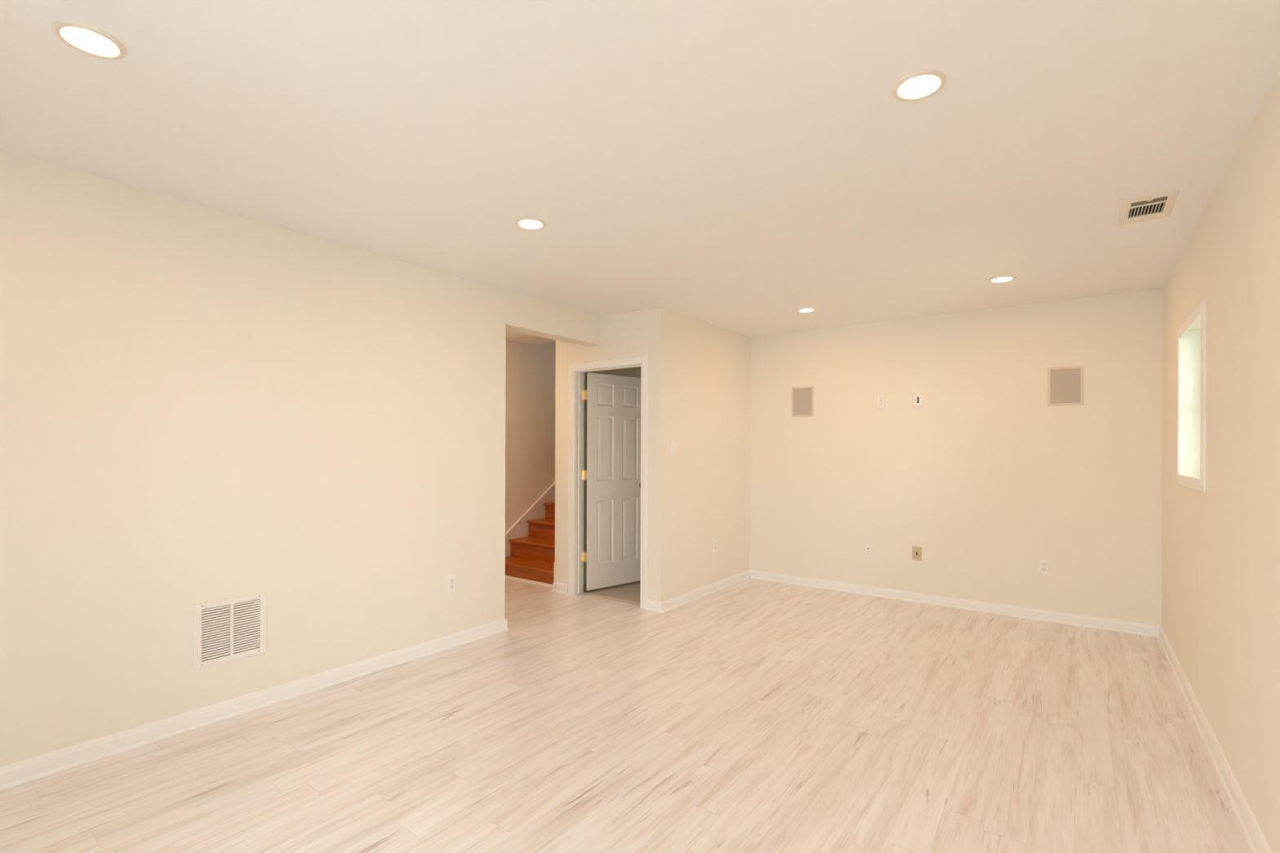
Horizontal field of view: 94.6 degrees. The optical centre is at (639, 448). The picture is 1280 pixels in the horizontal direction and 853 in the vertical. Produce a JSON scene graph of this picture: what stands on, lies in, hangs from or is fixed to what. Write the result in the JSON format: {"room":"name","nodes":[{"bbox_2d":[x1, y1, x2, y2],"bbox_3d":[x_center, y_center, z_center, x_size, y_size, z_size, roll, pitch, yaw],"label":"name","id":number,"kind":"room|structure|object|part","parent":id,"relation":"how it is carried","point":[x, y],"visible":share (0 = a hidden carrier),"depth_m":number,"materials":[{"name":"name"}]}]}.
{"room":"empty basement room","nodes":[
{"label":"empty basement room","id":0,"kind":"room"},
{"bbox_2d":[0,149,600,767],"bbox_3d":[-1.948,0.081,3.050,0.157,2.440,5.195,0,0,36],"label":"wall","id":1,"kind":"structure","parent":0,"point":[199,404],"depth_m":2.81,"materials":[{"name":"beige paint"}]},
{"bbox_2d":[193,592,266,670],"bbox_3d":[-2.011,0.880,2.889,0.078,0.300,0.308,0,0,36],"label":"air vent","id":2,"kind":"object","parent":1,"relation":"in","point":[220,627],"visible":1,"depth_m":2.87,"materials":[{"name":"white metal"}]},
{"bbox_2d":[0,618,508,791],"bbox_3d":[-2.259,1.258,2.635,0.199,0.083,4.163,0,0,36],"label":"baseboard","id":3,"kind":"structure","parent":1,"relation":"attached to","point":[18,773],"depth_m":2.81,"materials":[{"name":"white paint"}]},
{"bbox_2d":[447,574,456,593],"bbox_3d":[-1.235,0.892,3.882,0.008,0.114,0.069,0,0,36],"label":"wall outlet","id":4,"kind":"object","parent":1,"relation":"attached to","point":[451,580],"visible":1,"depth_m":3.88,"materials":[{"name":"white plastic"}]},
{"bbox_2d":[505,341,555,532],"bbox_3d":[-1.155,-1.196,6.697,0.120,5.000,5.600,0,0,36],"label":"wall","id":5,"kind":"structure","parent":0,"point":[531,370],"depth_m":6.50,"materials":[{"name":"beige paint"}]},
{"bbox_2d":[583,366,640,586],"bbox_3d":[0.376,0.090,6.875,0.120,2.440,3.490,0,0,36],"label":"wall","id":6,"kind":"structure","parent":0,"point":[635,372],"depth_m":5.94,"materials":[{"name":"beige paint"}]},
{"bbox_2d":[555,306,670,601],"bbox_3d":[-0.268,0.088,5.110,1.180,2.440,0.115,0,0,36],"label":"wall","id":7,"kind":"structure","parent":0,"point":[646,331],"depth_m":4.79,"materials":[{"name":"beige paint"}]},
{"bbox_2d":[505,575,552,587],"bbox_3d":[-1.144,1.291,5.775,0.968,0.027,0.016,0,0,36],"label":"trim","id":8,"kind":"structure","parent":7,"relation":"attached to","point":[545,584],"depth_m":5.71,"materials":[{"name":"white paint"}]},
{"bbox_2d":[551,582,568,594],"bbox_3d":[-0.711,1.264,5.383,0.193,0.083,0.076,0,0,36],"label":"baseboard","id":9,"kind":"structure","parent":7,"relation":"attached to","point":[557,587],"depth_m":5.35,"materials":[{"name":"white paint"}]},
{"bbox_2d":[574,364,640,595],"bbox_3d":[-0.251,0.299,5.097,0.761,2.018,0.115,0,0,36],"label":"trim","id":10,"kind":"structure","parent":7,"relation":"attached to","point":[580,375],"depth_m":5.30,"materials":[{"name":"white paint"}]},
{"bbox_2d":[568,355,648,609],"bbox_3d":[-0.290,0.275,5.043,0.871,2.065,0.018,0,0,36],"label":"trim","id":11,"kind":"structure","parent":7,"relation":"attached to","point":[637,360],"depth_m":4.94,"materials":[{"name":"white paint"}]},
{"bbox_2d":[581,372,640,591],"bbox_3d":[-0.233,0.301,5.560,0.753,1.970,0.169,0,0,-41],"label":"door","id":12,"kind":"structure","parent":7,"relation":"in","point":[611,473],"depth_m":5.52,"materials":[{"name":"white paint"}]},
{"bbox_2d":[645,599,662,613],"bbox_3d":[0.117,1.268,4.738,0.154,0.083,0.021,0,0,36],"label":"baseboard","id":13,"kind":"structure","parent":7,"relation":"attached to","point":[651,606],"depth_m":4.74,"materials":[{"name":"white paint"}]},
{"bbox_2d":[0,578,1251,852],"bbox_3d":[0.094,1.367,3.742,5.655,0.123,9.060,0,0,36],"label":"floor","id":14,"kind":"structure","parent":0,"point":[750,715],"depth_m":2.55,"materials":[{"name":"beige laminate"}]},
{"bbox_2d":[505,481,555,584],"bbox_3d":[-0.169,-0.020,7.089,1.006,2.656,3.607,0,0,36],"label":"staircase","id":15,"kind":"structure","parent":14,"relation":"on","point":[530,542],"depth_m":6.21,"materials":[{"name":"brown wood"}]},
{"bbox_2d":[578,593,639,606],"bbox_3d":[-0.254,1.305,5.097,0.721,0.005,0.034,0,0,36],"label":"threshold","id":16,"kind":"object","parent":14,"relation":"on","point":[629,603],"depth_m":5.09,"materials":[{"name":"beige wood"}]},
{"bbox_2d":[0,0,1279,345],"bbox_3d":[-0.489,-1.203,2.940,5.655,0.140,7.065,0,0,36],"label":"ceiling","id":17,"kind":"structure","parent":0,"point":[740,166],"depth_m":2.09,"materials":[{"name":"paint"}]},
{"bbox_2d":[51,19,127,59],"bbox_3d":[-1.529,-1.134,1.644,0.153,0.007,0.153,0,0,36],"label":"recessed light","id":18,"kind":"object","parent":17,"relation":"in","point":[86,38],"visible":1,"depth_m":1.64,"materials":[{"name":"white plastic"}]},
{"bbox_2d":[515,217,546,230],"bbox_3d":[-0.550,-1.130,2.974,0.153,0.007,0.153,0,0,36],"label":"recessed light","id":19,"kind":"object","parent":17,"relation":"in","point":[526,223],"visible":1,"depth_m":2.96,"materials":[{"name":"white"}]},
{"bbox_2d":[796,307,816,312],"bbox_3d":[1.350,-1.123,4.792,0.153,0.007,0.153,0,0,36],"label":"recessed light","id":20,"kind":"object","parent":17,"relation":"in","point":[802,309],"visible":1,"depth_m":4.78,"materials":[{"name":"white"}]},
{"bbox_2d":[892,69,946,101],"bbox_3d":[0.866,-1.125,1.835,0.153,0.007,0.153,0,0,36],"label":"recessed light","id":21,"kind":"object","parent":17,"relation":"in","point":[922,84],"visible":1,"depth_m":1.83,"materials":[{"name":"white"}]},
{"bbox_2d":[988,275,1015,282],"bbox_3d":[2.393,-1.119,3.907,0.153,0.007,0.153,0,0,36],"label":"recessed light","id":22,"kind":"object","parent":17,"relation":"in","point":[1006,277],"visible":1,"depth_m":3.89,"materials":[{"name":"white"}]},
{"bbox_2d":[1117,189,1179,225],"bbox_3d":[2.372,-1.171,2.765,0.194,0.114,0.362,0,0,36],"label":"ceiling vent","id":23,"kind":"object","parent":17,"relation":"in","point":[1168,198],"visible":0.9,"depth_m":2.74,"materials":[{"name":"beige metal"}]},
{"bbox_3d":[2.307,-1.123,2.678,0.126,0.002,0.068,0,0,36],"label":"damper plate","id":24,"kind":"part","parent":23,"relation":"part of","materials":[{"name":"brown"}]},
{"bbox_2d":[669,309,750,599],"bbox_3d":[0.632,0.091,5.434,0.115,2.440,1.475,0,0,36],"label":"wall","id":25,"kind":"structure","parent":0,"point":[709,402],"depth_m":5.29,"materials":[{"name":"beige paint"}]},
{"bbox_2d":[670,440,675,455],"bbox_3d":[0.273,-0.002,4.835,0.016,0.114,0.069,0,0,36],"label":"light switch","id":26,"kind":"object","parent":25,"relation":"attached to","point":[672,442],"visible":1,"depth_m":4.83,"materials":[{"name":"white plastic"}]},
{"bbox_2d":[661,569,750,613],"bbox_3d":[0.642,1.270,5.338,0.021,0.083,1.611,0,0,36],"label":"baseboard","id":27,"kind":"structure","parent":25,"relation":"attached to","point":[678,601],"depth_m":5.22,"materials":[{"name":"white paint"}]},
{"bbox_2d":[712,539,716,552],"bbox_3d":[0.689,0.893,5.411,0.008,0.114,0.069,0,0,36],"label":"wall outlet","id":28,"kind":"object","parent":25,"relation":"attached to","point":[714,541],"visible":1,"depth_m":5.40,"materials":[{"name":"white plastic"}]},
{"bbox_2d":[749,288,1162,626],"bbox_3d":[2.071,0.096,5.363,4.405,2.440,0.120,0,0,36],"label":"wall","id":29,"kind":"structure","parent":0,"point":[991,480],"depth_m":4.79,"materials":[{"name":"beige paint"}]},
{"bbox_2d":[791,386,813,417],"bbox_3d":[1.557,-0.448,5.665,0.218,0.291,0.007,0,0,36],"label":"wall speaker","id":30,"kind":"object","parent":29,"relation":"attached to","point":[802,397],"visible":1,"depth_m":5.66,"materials":[{"name":"beige fabric"}]},
{"bbox_2d":[864,542,871,555],"bbox_3d":[2.044,0.899,5.296,0.067,0.111,0.016,0,0,36],"label":"plate","id":31,"kind":"object","parent":29,"relation":"attached to","point":[868,546],"visible":1,"depth_m":5.30,"materials":[{"name":"white plastic"}]},
{"bbox_2d":[876,394,885,408],"bbox_3d":[2.137,-0.416,5.236,0.070,0.120,0.007,0,0,36],"label":"wall outlet","id":32,"kind":"object","parent":29,"relation":"attached to","point":[881,399],"visible":1,"depth_m":5.23,"materials":[{"name":"white plastic"}]},
{"bbox_2d":[912,546,921,560],"bbox_3d":[2.371,0.900,5.059,0.072,0.115,0.009,0,0,36],"label":"plate","id":33,"kind":"object","parent":29,"relation":"attached to","point":[917,551],"visible":1,"depth_m":5.06,"materials":[{"name":"beige plastic"}]},
{"bbox_2d":[913,393,922,406],"bbox_3d":[2.381,-0.414,5.056,0.072,0.107,0.008,0,0,36],"label":"cable plate","id":34,"kind":"object","parent":29,"relation":"attached to","point":[917,398],"visible":1,"depth_m":5.05,"materials":[{"name":"white plastic"}]},
{"bbox_2d":[750,569,1160,637],"bbox_3d":[2.371,1.276,5.050,3.145,0.083,0.021,0,0,36],"label":"baseboard","id":35,"kind":"structure","parent":29,"relation":"attached to","point":[1098,623],"depth_m":4.80,"materials":[{"name":"white paint"}]},
{"bbox_2d":[1038,559,1048,574],"bbox_3d":[3.095,0.908,4.526,0.069,0.114,0.008,0,0,36],"label":"wall outlet","id":36,"kind":"object","parent":29,"relation":"attached to","point":[1043,564],"visible":1,"depth_m":4.52,"materials":[{"name":"white plastic"}]},
{"bbox_2d":[1047,365,1083,405],"bbox_3d":[3.204,-0.469,4.449,0.218,0.291,0.007,0,0,36],"label":"wall speaker","id":37,"kind":"object","parent":29,"relation":"attached to","point":[1064,384],"visible":1,"depth_m":4.45,"materials":[{"name":"beige fabric"}]},
{"bbox_2d":[1161,71,1279,852],"bbox_3d":[1.665,0.094,1.272,0.200,2.440,6.945,0,0,36],"label":"wall","id":38,"kind":"structure","parent":0,"point":[1220,546],"depth_m":2.23,"materials":[{"name":"beige paint"}]},
{"bbox_2d":[1177,297,1206,493],"bbox_3d":[2.954,-0.245,3.047,0.188,0.912,0.900,0,0,36],"label":"window","id":39,"kind":"structure","parent":38,"relation":"in","point":[1192,335],"depth_m":3.41,"materials":[{"name":"white glass"}]},
{"bbox_2d":[1157,626,1271,852],"bbox_3d":[1.620,1.273,1.402,0.021,0.083,6.785,0,0,36],"label":"baseboard","id":40,"kind":"structure","parent":38,"relation":"attached to","point":[1255,837],"depth_m":2.39,"materials":[{"name":"white paint"}]}
]}

